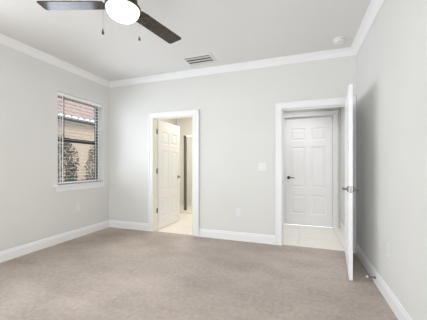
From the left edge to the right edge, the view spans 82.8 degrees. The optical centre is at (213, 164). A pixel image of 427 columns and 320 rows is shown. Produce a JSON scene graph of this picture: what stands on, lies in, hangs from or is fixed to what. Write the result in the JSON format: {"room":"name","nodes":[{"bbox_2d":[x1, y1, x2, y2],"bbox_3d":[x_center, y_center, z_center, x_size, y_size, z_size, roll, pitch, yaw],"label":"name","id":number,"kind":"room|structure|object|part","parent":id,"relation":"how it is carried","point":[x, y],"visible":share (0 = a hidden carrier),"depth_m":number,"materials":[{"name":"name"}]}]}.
{"room":"empty bedroom","nodes":[
{"label":"empty bedroom","id":0,"kind":"room"},
{"bbox_2d":[0,44,176,250],"bbox_3d":[-2.509,-0.136,3.392,0.160,2.840,8.070,0,0,19],"label":"wall","id":1,"kind":"structure","parent":0,"point":[31,208],"depth_m":3.37,"materials":[{"name":"paint"}]},
{"bbox_2d":[0,220,109,262],"bbox_3d":[-2.856,1.117,2.146,0.014,0.133,5.250,0,0,19],"label":"baseboard","id":2,"kind":"structure","parent":1,"relation":"attached to","point":[18,251],"depth_m":3.49,"materials":[{"name":"white paint"}]},
{"bbox_2d":[0,33,109,86],"bbox_3d":[-2.822,-1.514,2.135,0.085,0.085,5.250,0,0,19],"label":"crown molding","id":3,"kind":"structure","parent":1,"relation":"attached to","point":[5,40],"depth_m":3.46,"materials":[{"name":"white paint"}]},
{"bbox_2d":[53,96,106,191],"bbox_3d":[-2.245,-0.351,4.064,0.212,1.510,1.020,0,0,19],"label":"window","id":4,"kind":"structure","parent":1,"relation":"in","point":[90,184],"depth_m":4.18,"materials":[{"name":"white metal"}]},
{"bbox_3d":[-2.316,-0.399,4.103,0.046,0.062,0.805,0,0,19],"label":"meeting rail","id":5,"kind":"part","parent":4,"relation":"part of","materials":[{"name":"brown metal"}]},
{"bbox_3d":[-2.322,-0.401,4.105,0.040,1.410,0.895,0,0,19],"label":"frame","id":6,"kind":"part","parent":4,"relation":"part of","materials":[{"name":"brown metal"}]},
{"bbox_2d":[58,92,101,183],"bbox_3d":[-2.232,-0.407,4.073,0.073,1.394,0.883,0,0,19],"label":"window blind","id":7,"kind":"object","parent":4,"relation":"attached to","point":[60,95],"visible":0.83,"depth_m":3.98,"materials":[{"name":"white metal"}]},
{"bbox_3d":[-2.237,-1.080,4.075,0.064,0.048,0.883,0,0,19],"label":"head rail","id":8,"kind":"part","parent":7,"relation":"part of","materials":[{"name":"white plastic"}]},
{"bbox_3d":[-2.239,0.280,4.075,0.052,0.020,0.879,0,0,19],"label":"rail","id":9,"kind":"part","parent":7,"relation":"part of","materials":[{"name":"white plastic"}]},
{"bbox_3d":[-2.231,0.317,4.059,0.182,0.026,1.020,0,0,19],"label":"sill","id":10,"kind":"part","parent":4,"relation":"part of","materials":[{"name":"white paint"}]},
{"bbox_2d":[177,117,191,205],"bbox_3d":[-0.057,-0.136,6.870,2.474,2.840,0.120,0,0,19],"label":"wall","id":11,"kind":"structure","parent":0,"point":[185,124],"depth_m":7.05,"materials":[{"name":"beige paint"}]},
{"bbox_2d":[0,0,370,80],"bbox_3d":[-0.928,-1.606,1.467,4.423,0.100,5.490,0,0,19],"label":"ceiling","id":12,"kind":"structure","parent":0,"point":[232,31],"depth_m":2.81,"materials":[{"name":"paint"}]},
{"bbox_2d":[37,0,180,43],"bbox_3d":[-0.727,-1.268,1.969,1.142,0.577,1.101,0,0,19],"label":"ceiling fan","id":13,"kind":"object","parent":12,"relation":"hanging from","point":[122,11],"visible":1,"depth_m":1.87,"materials":[{"name":"wood"}]},
{"bbox_3d":[-1.091,-1.235,1.879,0.507,0.006,0.144,0,10,1],"label":"blade","id":14,"kind":"part","parent":13,"relation":"part of","materials":[{"name":"brown wood"}]},
{"bbox_3d":[-0.700,-1.161,1.874,0.252,0.085,0.252,0,0,19],"label":"lamp shade","id":15,"kind":"part","parent":13,"relation":"part of","materials":[{"name":"white glass"}]},
{"bbox_3d":[-0.500,-1.235,2.211,0.144,0.006,0.507,-11,-6,30],"label":"blade","id":16,"kind":"part","parent":13,"relation":"part of","materials":[{"name":"brown wood"}]},
{"bbox_2d":[180,53,217,65],"bbox_3d":[-0.209,-1.546,3.588,0.470,0.020,0.330,0,0,19],"label":"ceiling vent","id":17,"kind":"object","parent":12,"relation":"in","point":[206,58],"visible":1,"depth_m":3.56,"materials":[{"name":"white metal"}]},
{"bbox_2d":[333,36,345,44],"bbox_3d":[1.565,-1.534,3.011,0.148,0.045,0.148,0,0,19],"label":"smoke detector","id":18,"kind":"object","parent":12,"relation":"attached to","point":[339,40],"visible":1,"depth_m":2.98,"materials":[{"name":"white plastic"}]},
{"bbox_2d":[0,205,397,319],"bbox_3d":[-0.460,1.234,2.733,4.143,0.100,7.950,0,0,19],"label":"floor","id":19,"kind":"structure","parent":0,"point":[110,273],"depth_m":2.50,"materials":[{"name":"beige carpet"}]},
{"bbox_2d":[180,135,191,213],"bbox_3d":[-0.397,0.234,5.823,2.180,1.901,0.100,0,0,19],"label":"shower enclosure","id":20,"kind":"object","parent":19,"relation":"on","point":[185,211],"visible":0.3,"depth_m":5.91,"materials":[{"name":"silver metal"}]},
{"bbox_3d":[-0.692,0.199,5.927,0.065,1.829,0.040,0,0,19],"label":"post","id":21,"kind":"part","parent":20,"relation":"part of","materials":[{"name":"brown metal"}]},
{"bbox_2d":[109,55,356,242],"bbox_3d":[-0.035,-0.136,3.999,4.423,2.840,0.120,0,0,19],"label":"wall","id":22,"kind":"structure","parent":0,"point":[236,108],"depth_m":3.85,"materials":[{"name":"paint"}]},
{"bbox_2d":[109,220,147,230],"bbox_3d":[-1.568,1.117,4.468,0.871,0.133,0.014,0,0,19],"label":"baseboard","id":23,"kind":"structure","parent":22,"relation":"attached to","point":[112,223],"depth_m":4.46,"materials":[{"name":"white paint"}]},
{"bbox_2d":[156,120,180,228],"bbox_3d":[-0.887,0.178,4.761,0.160,1.988,0.834,0,0,22],"label":"door","id":24,"kind":"structure","parent":22,"relation":"in","point":[168,135],"depth_m":4.71,"materials":[{"name":"white paint"}]},
{"bbox_2d":[148,109,198,236],"bbox_3d":[-0.676,0.134,4.225,0.972,2.101,0.158,0,0,19],"label":"door frame","id":25,"kind":"structure","parent":22,"relation":"attached to","point":[152,117],"depth_m":4.23,"materials":[{"name":"white paint"}]},
{"bbox_2d":[109,47,355,87],"bbox_3d":[-0.050,-1.514,3.896,4.143,0.085,0.085,0,0,19],"label":"crown molding","id":26,"kind":"structure","parent":22,"relation":"attached to","point":[348,51],"depth_m":3.73,"materials":[{"name":"white paint"}]},
{"bbox_2d":[199,228,274,244],"bbox_3d":[0.339,1.117,3.796,1.226,0.133,0.014,0,0,19],"label":"baseboard","id":27,"kind":"structure","parent":22,"relation":"attached to","point":[218,234],"depth_m":3.78,"materials":[{"name":"white paint"}]},
{"bbox_2d":[236,208,239,215],"bbox_3d":[0.384,0.737,3.783,0.072,0.116,0.009,0,0,19],"label":"wall outlet","id":28,"kind":"object","parent":22,"relation":"attached to","point":[237,209],"visible":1,"depth_m":3.78,"materials":[{"name":"white plastic"}]},
{"bbox_2d":[258,163,265,170],"bbox_3d":[0.734,0.032,3.658,0.116,0.116,0.013,0,0,19],"label":"light switch","id":29,"kind":"object","parent":22,"relation":"attached to","point":[261,166],"visible":1,"depth_m":3.66,"materials":[{"name":"white plastic"}]},
{"bbox_2d":[275,96,355,252],"bbox_3d":[1.437,0.134,3.480,1.052,2.101,0.158,0,0,19],"label":"door frame","id":30,"kind":"structure","parent":22,"relation":"attached to","point":[280,107],"depth_m":3.56,"materials":[{"name":"white paint"}]},
{"bbox_2d":[342,84,358,280],"bbox_3d":[1.593,0.178,2.865,0.160,1.988,0.915,0,0,26],"label":"door","id":31,"kind":"structure","parent":22,"relation":"in","point":[349,189],"depth_m":2.46,"materials":[{"name":"white paint"}]},
{"bbox_3d":[1.592,0.178,2.862,0.035,1.988,0.905,0,0,26],"label":"panel","id":32,"kind":"part","parent":31,"relation":"part of","materials":[{"name":"white paint"}]},
{"bbox_2d":[283,107,339,227],"bbox_3d":[1.520,-0.136,4.872,1.829,2.840,0.120,0,0,19],"label":"wall","id":33,"kind":"structure","parent":0,"point":[335,108],"depth_m":4.52,"materials":[{"name":"paint"}]},
{"bbox_2d":[285,116,331,225],"bbox_3d":[1.839,0.120,4.708,0.854,2.091,0.098,0,0,19],"label":"door","id":34,"kind":"structure","parent":33,"relation":"in","point":[308,140],"depth_m":4.71,"materials":[{"name":"white paint"}]},
{"bbox_2d":[283,110,337,227],"bbox_3d":[1.851,0.081,4.745,1.044,2.206,0.139,0,0,19],"label":"door frame","id":35,"kind":"structure","parent":33,"relation":"attached to","point":[334,113],"depth_m":4.56,"materials":[{"name":"white paint"}]},
{"bbox_2d":[340,0,426,319],"bbox_3d":[1.324,-0.136,1.383,0.120,2.840,6.830,0,0,19],"label":"wall","id":36,"kind":"structure","parent":0,"point":[392,57],"depth_m":1.94,"materials":[{"name":"paint"}]},
{"bbox_2d":[340,221,344,235],"bbox_3d":[2.154,1.117,3.938,0.014,0.133,1.220,0,0,19],"label":"baseboard","id":37,"kind":"structure","parent":36,"relation":"attached to","point":[342,228],"depth_m":4.21,"materials":[{"name":"white paint"}]},
{"bbox_2d":[351,0,384,54],"bbox_3d":[1.005,-1.514,0.786,0.085,0.085,5.250,0,0,19],"label":"crown molding","id":38,"kind":"structure","parent":36,"relation":"attached to","point":[374,7],"depth_m":2.59,"materials":[{"name":"white paint"}]},
{"bbox_2d":[356,243,412,319],"bbox_3d":[1.038,1.117,0.774,0.014,0.133,5.250,0,0,19],"label":"baseboard","id":39,"kind":"structure","parent":36,"relation":"attached to","point":[393,302],"depth_m":2.14,"materials":[{"name":"white paint"}]},
{"bbox_2d":[386,243,389,258],"bbox_3d":[1.505,0.740,2.091,0.009,0.116,0.072,0,0,19],"label":"wall outlet","id":40,"kind":"object","parent":36,"relation":"attached to","point":[387,244],"visible":1,"depth_m":2.07,"materials":[{"name":"white plastic"}]},
{"label":"outside","id":41,"kind":"structure","parent":0,"visible":0},
{"bbox_3d":[-6.298,1.459,8.581,10.416,0.150,20.000,0,0,19],"label":"ground","id":42,"kind":"structure","parent":41,"visible":0},
{"bbox_2d":[58,134,79,181],"bbox_3d":[-3.497,0.339,5.577,0.728,2.132,0.842,0,0,19],"label":"shrub","id":43,"kind":"object","parent":42,"relation":"on","point":[70,164],"visible":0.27,"depth_m":5.58,"materials":[{"name":"green plant"}]},
{"bbox_2d":[58,98,93,180],"bbox_3d":[-6.267,-1.743,8.571,5.040,6.255,12.000,0,0,19],"label":"neighbor house","id":44,"kind":"structure","parent":42,"relation":"on","point":[83,159],"depth_m":7.67,"materials":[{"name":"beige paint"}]},
{"bbox_2d":[83,146,93,179],"bbox_3d":[-3.367,0.402,6.886,0.493,2.006,0.592,0,0,19],"label":"shrub","id":45,"kind":"object","parent":42,"relation":"on","point":[90,150],"visible":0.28,"depth_m":6.77,"materials":[{"name":"green plant"}]}
]}

